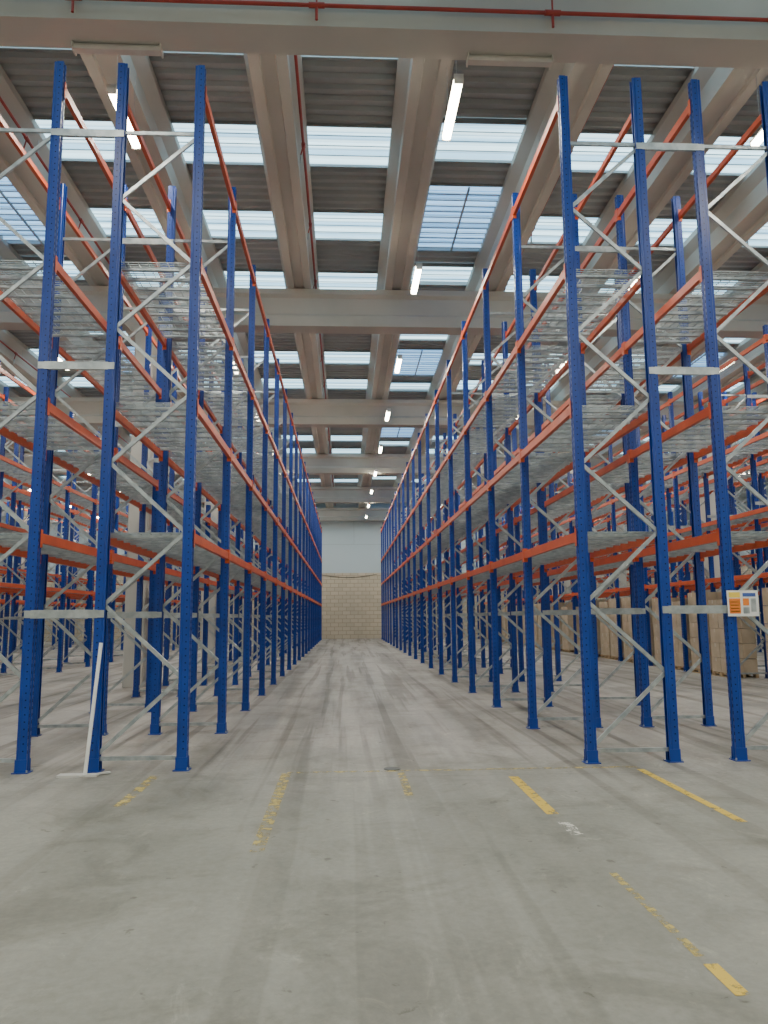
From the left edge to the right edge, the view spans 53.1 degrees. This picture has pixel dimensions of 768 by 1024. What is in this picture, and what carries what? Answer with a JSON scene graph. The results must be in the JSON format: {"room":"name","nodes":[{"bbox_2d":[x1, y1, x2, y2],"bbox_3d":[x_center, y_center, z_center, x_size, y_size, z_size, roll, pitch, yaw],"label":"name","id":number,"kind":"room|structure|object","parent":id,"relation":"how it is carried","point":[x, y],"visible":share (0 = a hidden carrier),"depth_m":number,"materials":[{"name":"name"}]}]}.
{"room":"warehouse","nodes":[
{"label":"warehouse","id":0,"kind":"room"},
{"bbox_2d":[0,503,679,641],"bbox_3d":[-3.016,4.267,59.345,54.000,10.900,0.300,0,-8,-3],"label":"wall","id":1,"kind":"structure","parent":0,"point":[351,607],"depth_m":59.08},
{"bbox_2d":[0,638,767,1023],"bbox_3d":[-1.208,5.037,23.806,54.600,0.300,71.200,0,-8,-3],"label":"floor","id":2,"kind":"structure","parent":0,"point":[457,900],"depth_m":5.23,"materials":[{"name":"concrete"}]},
{"bbox_2d":[9,504,27,645],"bbox_3d":[-22.981,3.866,48.290,1.000,8.998,0.500,0,-8,-3],"label":"concrete column","id":3,"kind":"structure","parent":2,"relation":"on","point":[25,512],"depth_m":47.99,"materials":[{"name":"grey concrete"}]},
{"bbox_2d":[0,481,122,651],"bbox_3d":[-18.723,1.937,31.579,2.760,8.220,47.850,0,-8,-3],"label":"rack","id":4,"kind":"object","parent":2,"relation":"on","point":[56,577],"visible":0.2,"depth_m":42.38,"materials":[{"name":"metal"}]},
{"bbox_2d":[56,643,110,777],"bbox_3d":[-3.107,2.061,8.055,0.510,1.354,0.248,0,-8,-3],"label":"strip","id":5,"kind":"object","parent":2,"relation":"on","point":[84,774],"visible":1,"depth_m":8.02,"materials":[{"name":"white metal"}]},
{"bbox_2d":[0,360,201,674],"bbox_3d":[-11.702,1.931,31.937,2.760,8.220,47.850,0,-8,-3],"label":"rack","id":6,"kind":"object","parent":2,"relation":"on","point":[14,493],"visible":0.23,"depth_m":26.22,"materials":[{"name":"metal"}]},
{"bbox_2d":[114,776,156,806],"bbox_3d":[-2.320,2.624,7.253,0.100,0.001,1.300,0,-8,-3],"label":"floor marking","id":7,"kind":"object","parent":2,"relation":"on","point":[140,789],"depth_m":7.07,"materials":[{"name":"yellow paint"}]},
{"bbox_2d":[122,324,157,686],"bbox_3d":[-6.028,-0.264,19.095,1.000,8.998,0.500,0,-8,-3],"label":"concrete column","id":8,"kind":"structure","parent":2,"relation":"on","point":[140,338],"depth_m":18.69,"materials":[{"name":"grey concrete"}]},
{"bbox_2d":[0,61,321,773],"bbox_3d":[-4.681,1.926,32.294,2.760,8.220,47.850,0,-8,-3],"label":"rack","id":9,"kind":"object","parent":2,"relation":"on","point":[203,546],"visible":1,"depth_m":11.03,"materials":[{"name":"metal"}]},
{"bbox_2d":[201,425,219,662],"bbox_3d":[-6.536,1.109,29.088,1.000,8.998,0.500,0,-8,-3],"label":"concrete column","id":10,"kind":"structure","parent":2,"relation":"on","point":[212,602],"depth_m":28.49,"materials":[{"name":"grey concrete"}]},
{"bbox_2d":[238,531,244,650],"bbox_3d":[-7.043,2.482,39.081,1.000,8.998,0.500,0,-8,-3],"label":"concrete column","id":11,"kind":"structure","parent":2,"relation":"on","point":[244,531],"depth_m":38.44,"materials":[{"name":"grey concrete"}]},
{"bbox_2d":[250,773,290,851],"bbox_3d":[-0.946,2.528,6.629,0.100,0.001,2.700,0,-8,-3],"label":"floor marking","id":12,"kind":"object","parent":2,"relation":"on","point":[275,801],"depth_m":6.61,"materials":[{"name":"yellow paint"}]},
{"bbox_2d":[384,767,400,769],"bbox_3d":[0.087,2.730,8.169,0.180,0.006,0.180,0,-8,-3],"label":"floor drain","id":13,"kind":"object","parent":2,"relation":"on","point":[385,768],"visible":1,"depth_m":8.16,"materials":[{"name":"metal"}]},
{"bbox_2d":[397,771,413,795],"bbox_3d":[0.202,2.636,7.481,0.080,0.001,1.100,0,-8,-3],"label":"floor marking","id":14,"kind":"object","parent":2,"relation":"on","point":[401,773],"depth_m":7.33,"materials":[{"name":"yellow paint"}]},
{"bbox_2d":[288,766,619,772],"bbox_3d":[0.842,2.715,8.094,3.700,0.001,0.070,0,-8,-3],"label":"joint","id":15,"kind":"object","parent":2,"relation":"on","point":[609,766],"depth_m":8.10,"materials":[{"name":"brown paint"}]},
{"bbox_2d":[508,776,558,813],"bbox_3d":[1.338,2.561,6.993,0.100,0.001,1.500,0,-8,-3],"label":"floor marking","id":16,"kind":"object","parent":2,"relation":"on","point":[542,804],"depth_m":6.87,"materials":[{"name":"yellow paint"}]},
{"bbox_2d":[559,518,570,601],"bbox_3d":[11.774,3.841,50.058,1.000,8.998,0.500,0,-8,-3],"label":"concrete column","id":17,"kind":"structure","parent":2,"relation":"on","point":[567,583],"depth_m":49.70,"materials":[{"name":"grey concrete"}]},
{"bbox_2d":[558,822,582,834],"bbox_3d":[1.416,2.404,5.856,0.100,0.001,0.400,0,-8,-3],"label":"floor marking","id":18,"kind":"object","parent":2,"relation":"on","point":[563,823],"depth_m":5.85,"materials":[{"name":"grey paint"}]},
{"bbox_2d":[381,75,767,763],"bbox_3d":[2.340,1.921,32.651,2.760,8.220,47.850,0,-8,-3],"label":"rack","id":19,"kind":"object","parent":2,"relation":"on","point":[508,485],"visible":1,"depth_m":11.56,"materials":[{"name":"metal"}]},
{"bbox_2d":[726,590,758,615],"bbox_3d":[4.054,1.033,8.688,0.360,0.290,0.033,0,-8,-3],"label":"notice sign","id":20,"kind":"object","parent":19,"relation":"attached to","point":[739,602],"visible":1,"depth_m":8.67,"materials":[{"name":"white plastic"}]},
{"bbox_2d":[614,487,627,597],"bbox_3d":[12.282,2.468,40.065,1.000,8.998,0.500,0,-8,-3],"label":"concrete column","id":21,"kind":"structure","parent":2,"relation":"on","point":[623,578],"depth_m":39.69,"materials":[{"name":"grey concrete"}]},
{"bbox_2d":[475,325,767,678],"bbox_3d":[9.361,1.916,33.008,2.760,8.220,47.850,0,-8,-3],"label":"rack","id":22,"kind":"object","parent":2,"relation":"on","point":[755,448],"visible":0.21,"depth_m":22.70,"materials":[{"name":"metal"}]},
{"bbox_2d":[479,588,767,677],"bbox_3d":[8.396,5.250,35.172,0.828,2.216,41.920,0,-8,-3],"label":"stacked cardboard boxes","id":23,"kind":"object","parent":2,"relation":"on","point":[607,640],"visible":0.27,"depth_m":22.76,"materials":[{"name":"brown cardboard"}]},
{"bbox_2d":[609,873,702,955],"bbox_3d":[1.464,2.180,4.222,0.050,0.001,1.200,0,-8,-3],"label":"floor marking","id":24,"kind":"object","parent":2,"relation":"on","point":[669,926],"depth_m":4.03,"materials":[{"name":"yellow paint"}]},
{"bbox_2d":[571,453,767,651],"bbox_3d":[16.382,1.911,33.366,2.760,8.220,47.850,0,-8,-3],"label":"rack","id":25,"kind":"object","parent":2,"relation":"on","point":[751,559],"visible":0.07,"depth_m":36.30,"materials":[{"name":"metal"}]},
{"bbox_2d":[637,769,747,821],"bbox_3d":[2.739,2.553,7.015,0.080,0.001,2.100,0,-8,-3],"label":"floor marking","id":26,"kind":"object","parent":2,"relation":"on","point":[728,814],"depth_m":6.78,"materials":[{"name":"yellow paint"}]},
{"bbox_2d":[696,445,720,591],"bbox_3d":[12.789,1.095,30.071,1.000,8.998,0.500,0,-8,-3],"label":"concrete column","id":27,"kind":"structure","parent":2,"relation":"on","point":[712,497],"depth_m":30.00,"materials":[{"name":"grey concrete"}]},
{"bbox_2d":[703,963,747,995],"bbox_3d":[1.516,2.067,3.401,0.070,0.001,0.300,0,-8,-3],"label":"floor marking","id":28,"kind":"object","parent":2,"relation":"on","point":[722,975],"depth_m":3.39,"materials":[{"name":"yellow paint"}]},
{"bbox_2d":[0,46,767,486],"bbox_3d":[-1.284,-5.881,25.150,54.600,0.300,70.900,0,-8,-3],"label":"ceiling","id":29,"kind":"structure","parent":0,"point":[340,91],"depth_m":15.95,"materials":[{"name":"grey metal"}]},
{"bbox_2d":[0,377,95,435],"bbox_3d":[-13.711,-5.724,25.069,2.500,0.085,65.950,0,-8,-3],"label":"skylight","id":30,"kind":"object","parent":29,"relation":"attached to","point":[6,380],"visible":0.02,"depth_m":29.73,"materials":[{"name":"grey glass"}]},
{"bbox_2d":[0,380,128,482],"bbox_3d":[-14.928,-5.396,24.391,0.920,0.740,70.280,0,-8,-3],"label":"concrete purlin","id":31,"kind":"object","parent":29,"relation":"attached to","point":[12,393],"visible":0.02,"depth_m":30.71,"materials":[{"name":"grey concrete"}]},
{"bbox_2d":[0,177,183,428],"bbox_3d":[-8.766,-5.551,26.292,2.500,0.170,65.600,0,-8,-3],"label":"skylight","id":32,"kind":"object","parent":29,"relation":"attached to","point":[14,210],"visible":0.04,"depth_m":17.79,"materials":[{"name":"grey glass"}]},
{"bbox_2d":[0,330,203,507],"bbox_3d":[-12.431,-5.398,24.518,0.920,0.740,70.280,0,-8,-3],"label":"concrete purlin","id":33,"kind":"object","parent":29,"relation":"attached to","point":[6,337],"visible":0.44,"depth_m":26.51,"materials":[{"name":"grey concrete"}]},
{"bbox_2d":[0,340,204,504],"bbox_3d":[-12.040,-5.319,24.527,0.104,0.780,70.280,0,-8,-3],"label":"pipe","id":34,"kind":"object","parent":33,"relation":"attached to","point":[14,352],"visible":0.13,"depth_m":25.78,"materials":[{"name":"metal"}]},
{"bbox_2d":[31,349,183,479],"bbox_3d":[-11.214,-5.726,25.196,2.500,0.085,65.950,0,-8,-3],"label":"skylight","id":35,"kind":"object","parent":29,"relation":"attached to","point":[78,381],"visible":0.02,"depth_m":29.78,"materials":[{"name":"grey glass"}]},
{"bbox_2d":[0,64,255,486],"bbox_3d":[-7.437,-5.401,24.772,0.920,0.740,70.280,0,-8,-3],"label":"concrete purlin","id":36,"kind":"object","parent":29,"relation":"attached to","point":[22,178],"visible":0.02,"depth_m":15.38,"materials":[{"name":"grey concrete"}]},
{"bbox_2d":[0,96,232,452],"bbox_3d":[-7.046,-5.322,24.781,0.104,0.780,70.280,0,-8,-3],"label":"branch","id":37,"kind":"object","parent":36,"relation":"attached to","point":[27,140],"visible":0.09,"depth_m":14.62,"materials":[{"name":"red paint"}]},
{"bbox_2d":[35,120,260,452],"bbox_3d":[-6.221,-5.729,25.450,2.500,0.085,65.950,0,-8,-3],"label":"skylight","id":38,"kind":"object","parent":29,"relation":"attached to","point":[76,148],"visible":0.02,"depth_m":15.36,"materials":[{"name":"grey plastic"}]},
{"bbox_2d":[80,54,298,486],"bbox_3d":[-4.941,-5.403,24.899,0.920,0.740,70.280,0,-8,-3],"label":"concrete purlin","id":39,"kind":"object","parent":29,"relation":"attached to","point":[150,113],"visible":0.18,"depth_m":14.32,"materials":[{"name":"grey concrete"}]},
{"bbox_2d":[106,77,116,109],"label":"strip light","id":40,"kind":"object","parent":39,"relation":"hanging from","point":[111,90],"depth_m":10.72,"materials":[{"name":"white plastic"}]},
{"bbox_2d":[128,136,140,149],"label":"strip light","id":41,"kind":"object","parent":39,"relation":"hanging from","point":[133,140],"depth_m":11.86,"materials":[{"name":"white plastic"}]},
{"bbox_2d":[172,123,320,481],"bbox_3d":[-3.724,-5.731,25.577,2.500,0.085,65.950,0,-8,-3],"label":"skylight","id":42,"kind":"object","parent":29,"relation":"attached to","point":[239,143],"visible":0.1,"depth_m":17.72,"materials":[{"name":"grey plastic"}]},
{"bbox_2d":[307,127,390,481],"bbox_3d":[-1.227,-5.733,25.704,2.500,0.085,65.950,0,-8,-3],"label":"skylight","id":43,"kind":"object","parent":29,"relation":"attached to","point":[327,145],"visible":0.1,"depth_m":17.86,"materials":[{"name":"grey"}]},
{"bbox_2d":[357,58,454,507],"bbox_3d":[0.053,-5.407,25.153,0.920,0.740,70.280,0,-8,-3],"label":"concrete purlin","id":44,"kind":"object","parent":29,"relation":"attached to","point":[420,94],"visible":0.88,"depth_m":15.41,"materials":[{"name":"grey concrete"}]},
{"bbox_2d":[385,406,390,420],"bbox_3d":[0.134,-4.033,28.203,0.132,1.096,1.320,0,-8,-3],"label":"strip light","id":45,"kind":"object","parent":44,"relation":"hanging from","point":[388,408],"visible":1,"depth_m":27.82,"materials":[{"name":"white plastic"}]},
{"bbox_2d":[395,342,401,372],"bbox_3d":[0.420,-4.808,22.563,0.132,1.096,1.320,0,-8,-3],"label":"strip light","id":46,"kind":"object","parent":44,"relation":"hanging from","point":[399,359],"visible":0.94,"depth_m":22.15,"materials":[{"name":"white plastic"}]},
{"bbox_2d":[411,225,421,294],"bbox_3d":[0.707,-5.582,16.923,0.132,1.096,1.320,0,-8,-3],"label":"strip light","id":47,"kind":"object","parent":44,"relation":"hanging from","point":[418,269],"visible":1,"depth_m":16.71,"materials":[{"name":"white plastic"}]},
{"bbox_2d":[442,69,463,140],"bbox_3d":[0.993,-6.357,11.283,0.132,1.096,1.320,0,-8,-3],"label":"strip light","id":48,"kind":"object","parent":44,"relation":"hanging from","point":[458,80],"visible":0.88,"depth_m":11.10,"materials":[{"name":"white plastic"}]},
{"bbox_2d":[372,123,523,478],"bbox_3d":[1.221,-5.559,26.800,2.500,0.170,65.600,0,-8,-3],"label":"skylight","id":49,"kind":"object","parent":29,"relation":"attached to","point":[454,216],"visible":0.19,"depth_m":17.63,"materials":[{"name":"grey"}]},
{"bbox_2d":[411,133,649,481],"bbox_3d":[3.767,-5.737,25.958,2.500,0.085,65.950,0,-8,-3],"label":"skylight","id":50,"kind":"object","parent":29,"relation":"attached to","point":[547,229],"visible":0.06,"depth_m":17.85,"materials":[{"name":"grey"}]},
{"bbox_2d":[457,67,767,453],"bbox_3d":[5.046,-5.411,25.407,0.920,0.740,70.280,0,-8,-3],"label":"concrete purlin","id":51,"kind":"object","parent":29,"relation":"attached to","point":[723,91],"visible":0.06,"depth_m":14.36,"materials":[{"name":"grey concrete"}]},
{"bbox_2d":[750,76,762,145],"bbox_3d":[5.867,-6.361,11.531,0.132,1.096,1.320,0,-8,-3],"label":"strip light","id":52,"kind":"object","parent":51,"relation":"hanging from","point":[757,139],"visible":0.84,"depth_m":11.95,"materials":[{"name":"white plastic"}]},
{"bbox_2d":[463,137,763,480],"bbox_3d":[6.263,-5.738,26.085,2.500,0.085,65.950,0,-8,-3],"label":"skylight","id":53,"kind":"object","parent":29,"relation":"attached to","point":[743,159],"visible":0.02,"depth_m":15.83,"materials":[{"name":"grey"}]},
{"bbox_2d":[460,158,767,503],"bbox_3d":[7.543,-5.412,25.534,0.920,0.740,70.280,0,-8,-3],"label":"concrete purlin","id":54,"kind":"object","parent":29,"relation":"attached to","point":[744,209],"visible":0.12,"depth_m":17.80,"materials":[{"name":"grey concrete"}]},
{"bbox_2d":[519,338,764,505],"bbox_3d":[12.537,-5.416,25.788,0.920,0.740,70.280,0,-8,-3],"label":"concrete purlin","id":55,"kind":"object","parent":29,"relation":"attached to","point":[756,357],"visible":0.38,"depth_m":27.59,"materials":[{"name":"grey concrete"}]},
{"bbox_2d":[557,256,767,454],"bbox_3d":[10.040,-5.414,25.661,0.920,0.740,70.280,0,-8,-3],"label":"concrete purlin","id":56,"kind":"object","parent":29,"relation":"attached to","point":[699,350],"visible":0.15,"depth_m":25.30,"materials":[{"name":"grey concrete"}]},
{"bbox_2d":[593,338,744,435],"bbox_3d":[11.208,-5.566,27.308,2.500,0.170,65.600,0,-8,-3],"label":"skylight","id":57,"kind":"object","parent":29,"relation":"attached to","point":[700,361],"visible":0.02,"depth_m":28.10,"materials":[{"name":"grey glass"}]},
{"bbox_2d":[573,370,767,484],"bbox_3d":[15.034,-5.418,25.915,0.920,0.740,70.280,0,-8,-3],"label":"concrete purlin","id":58,"kind":"object","parent":29,"relation":"attached to","point":[761,389],"visible":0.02,"depth_m":30.14,"materials":[{"name":"grey concrete"}]},
{"bbox_2d":[589,222,767,389],"bbox_3d":[8.760,-5.740,26.212,2.500,0.085,65.950,0,-8,-3],"label":"skylight","id":59,"kind":"object","parent":29,"relation":"attached to","point":[760,238],"visible":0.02,"depth_m":19.19,"materials":[{"name":"grey"}]},
{"bbox_2d":[620,383,742,453],"bbox_3d":[13.754,-5.744,26.466,2.500,0.085,65.950,0,-8,-3],"label":"skylight","id":60,"kind":"object","parent":29,"relation":"attached to","point":[738,384],"visible":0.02,"depth_m":31.40,"materials":[{"name":"grey glass"}]},
{"bbox_2d":[643,430,767,485],"bbox_3d":[20.027,-5.421,26.169,0.920,0.740,70.280,0,-8,-3],"label":"concrete purlin","id":61,"kind":"object","parent":29,"relation":"attached to","point":[761,431],"visible":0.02,"depth_m":40.70,"materials":[{"name":"grey concrete"}]},
{"bbox_2d":[686,480,767,638],"bbox_3d":[25.872,-0.551,25.797,0.300,10.900,70.900,0,-8,-3],"label":"wall","id":62,"kind":"structure","parent":0,"point":[743,568],"depth_m":51.83,"materials":[{"name":"white paint"}]},
{"bbox_3d":[-28.358,-0.512,23.038,0.300,10.900,70.900,0,-8,-3],"label":"wall","id":63,"kind":"structure","parent":0,"visible":0},
{"bbox_2d":[1,508,687,521],"bbox_3d":[-3.025,0.193,59.449,53.980,1.000,0.520,0,-8,-3],"label":"girder","id":64,"kind":"object","parent":63,"relation":"attached to","point":[325,514],"visible":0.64,"depth_m":59.26,"materials":[{"name":"grey concrete"}]},
{"bbox_2d":[3,487,750,502],"bbox_3d":[-2.545,-1.104,50.010,53.980,1.000,0.520,0,-8,-3],"label":"girder","id":65,"kind":"object","parent":63,"relation":"attached to","point":[320,494],"visible":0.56,"depth_m":49.84,"materials":[{"name":"grey concrete"}]},
{"bbox_2d":[0,0,767,68],"bbox_3d":[-0.515,-6.595,10.037,53.980,1.000,0.520,0,-8,-3],"label":"girder","id":66,"kind":"object","parent":63,"relation":"attached to","point":[179,27],"visible":0.83,"depth_m":9.91,"materials":[{"name":"grey concrete"}]},
{"bbox_2d":[71,40,163,58],"bbox_3d":[-3.467,-6.020,10.000,1.140,0.095,0.160,0,-8,-3],"label":"light","id":67,"kind":"object","parent":66,"relation":"attached to","point":[77,48],"visible":1,"depth_m":9.96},
{"bbox_2d":[244,54,334,507],"bbox_3d":[-2.444,-5.405,25.026,0.920,0.740,70.280,0,-8,-3],"label":"concrete purlin","id":68,"kind":"object","parent":66,"relation":"on","point":[271,77],"visible":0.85,"depth_m":15.20,"materials":[{"name":"grey concrete"}]},
{"bbox_2d":[294,55,333,486],"bbox_3d":[-2.053,-5.326,25.035,0.104,0.780,70.280,0,-8,-3],"label":"branch","id":69,"kind":"object","parent":68,"relation":"attached to","point":[303,145],"visible":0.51,"depth_m":15.51,"materials":[{"name":"red paint"}]},
{"bbox_2d":[67,0,767,27],"bbox_3d":[-0.497,-6.428,9.671,53.980,0.530,0.072,0,-8,-3],"label":"pipe","id":70,"kind":"object","parent":66,"relation":"attached to","point":[316,5],"visible":1,"depth_m":9.71,"materials":[{"name":"red metal"}]},
{"bbox_2d":[466,52,552,69],"bbox_3d":[1.676,-6.024,10.261,1.140,0.095,0.160,0,-8,-3],"label":"bracket","id":71,"kind":"object","parent":66,"relation":"attached to","point":[480,60],"visible":1,"depth_m":10.22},
{"bbox_2d":[0,284,767,337],"bbox_3d":[-1.023,-5.222,20.030,53.980,1.000,0.520,0,-8,-3],"label":"girder","id":72,"kind":"object","parent":63,"relation":"attached to","point":[320,311],"visible":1,"depth_m":19.89,"materials":[{"name":"grey concrete"}]},
{"bbox_2d":[0,397,767,429],"bbox_3d":[-1.530,-3.849,30.023,53.980,1.000,0.520,0,-8,-3],"label":"girder","id":73,"kind":"object","parent":63,"relation":"attached to","point":[318,413],"visible":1,"depth_m":29.85,"materials":[{"name":"grey concrete"}]},
{"bbox_2d":[4,476,64,505],"bbox_3d":[-22.418,-5.391,24.010,0.920,0.740,70.280,0,-8,-3],"label":"concrete purlin","id":74,"kind":"object","parent":73,"relation":"on","point":[5,479],"visible":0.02,"depth_m":47.92,"materials":[{"name":"grey concrete"}]},
{"bbox_2d":[5,449,81,486],"bbox_3d":[-19.921,-5.392,24.137,0.920,0.740,70.280,0,-8,-3],"label":"concrete purlin","id":75,"kind":"object","parent":73,"relation":"on","point":[60,478],"visible":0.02,"depth_m":49.05,"materials":[{"name":"grey concrete"}]},
{"bbox_2d":[0,429,125,505],"bbox_3d":[-17.424,-5.394,24.264,0.920,0.740,70.280,0,-8,-3],"label":"concrete purlin","id":76,"kind":"object","parent":73,"relation":"on","point":[87,484],"visible":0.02,"depth_m":45.34,"materials":[{"name":"grey concrete"}]},
{"bbox_2d":[0,236,184,452],"bbox_3d":[-9.934,-5.400,24.645,0.920,0.740,70.280,0,-8,-3],"label":"concrete purlin","id":77,"kind":"object","parent":73,"relation":"on","point":[7,252],"visible":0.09,"depth_m":19.76,"materials":[{"name":"grey concrete"}]},
{"bbox_2d":[390,63,613,507],"bbox_3d":[2.550,-5.409,25.280,0.920,0.740,70.280,0,-8,-3],"label":"concrete purlin","id":78,"kind":"object","parent":73,"relation":"on","point":[586,82],"visible":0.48,"depth_m":15.41,"materials":[{"name":"grey concrete"}]},
{"bbox_2d":[400,65,613,503],"bbox_3d":[2.941,-5.330,25.289,0.104,0.780,70.280,0,-8,-3],"label":"pipe","id":79,"kind":"object","parent":78,"relation":"attached to","point":[530,238],"visible":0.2,"depth_m":16.74,"materials":[{"name":"red metal"}]},
{"bbox_2d":[4,453,767,474],"bbox_3d":[-2.038,-2.477,40.017,53.980,1.000,0.520,0,-8,-3],"label":"girder","id":80,"kind":"object","parent":63,"relation":"attached to","point":[316,464],"visible":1,"depth_m":39.86,"materials":[{"name":"grey concrete"}]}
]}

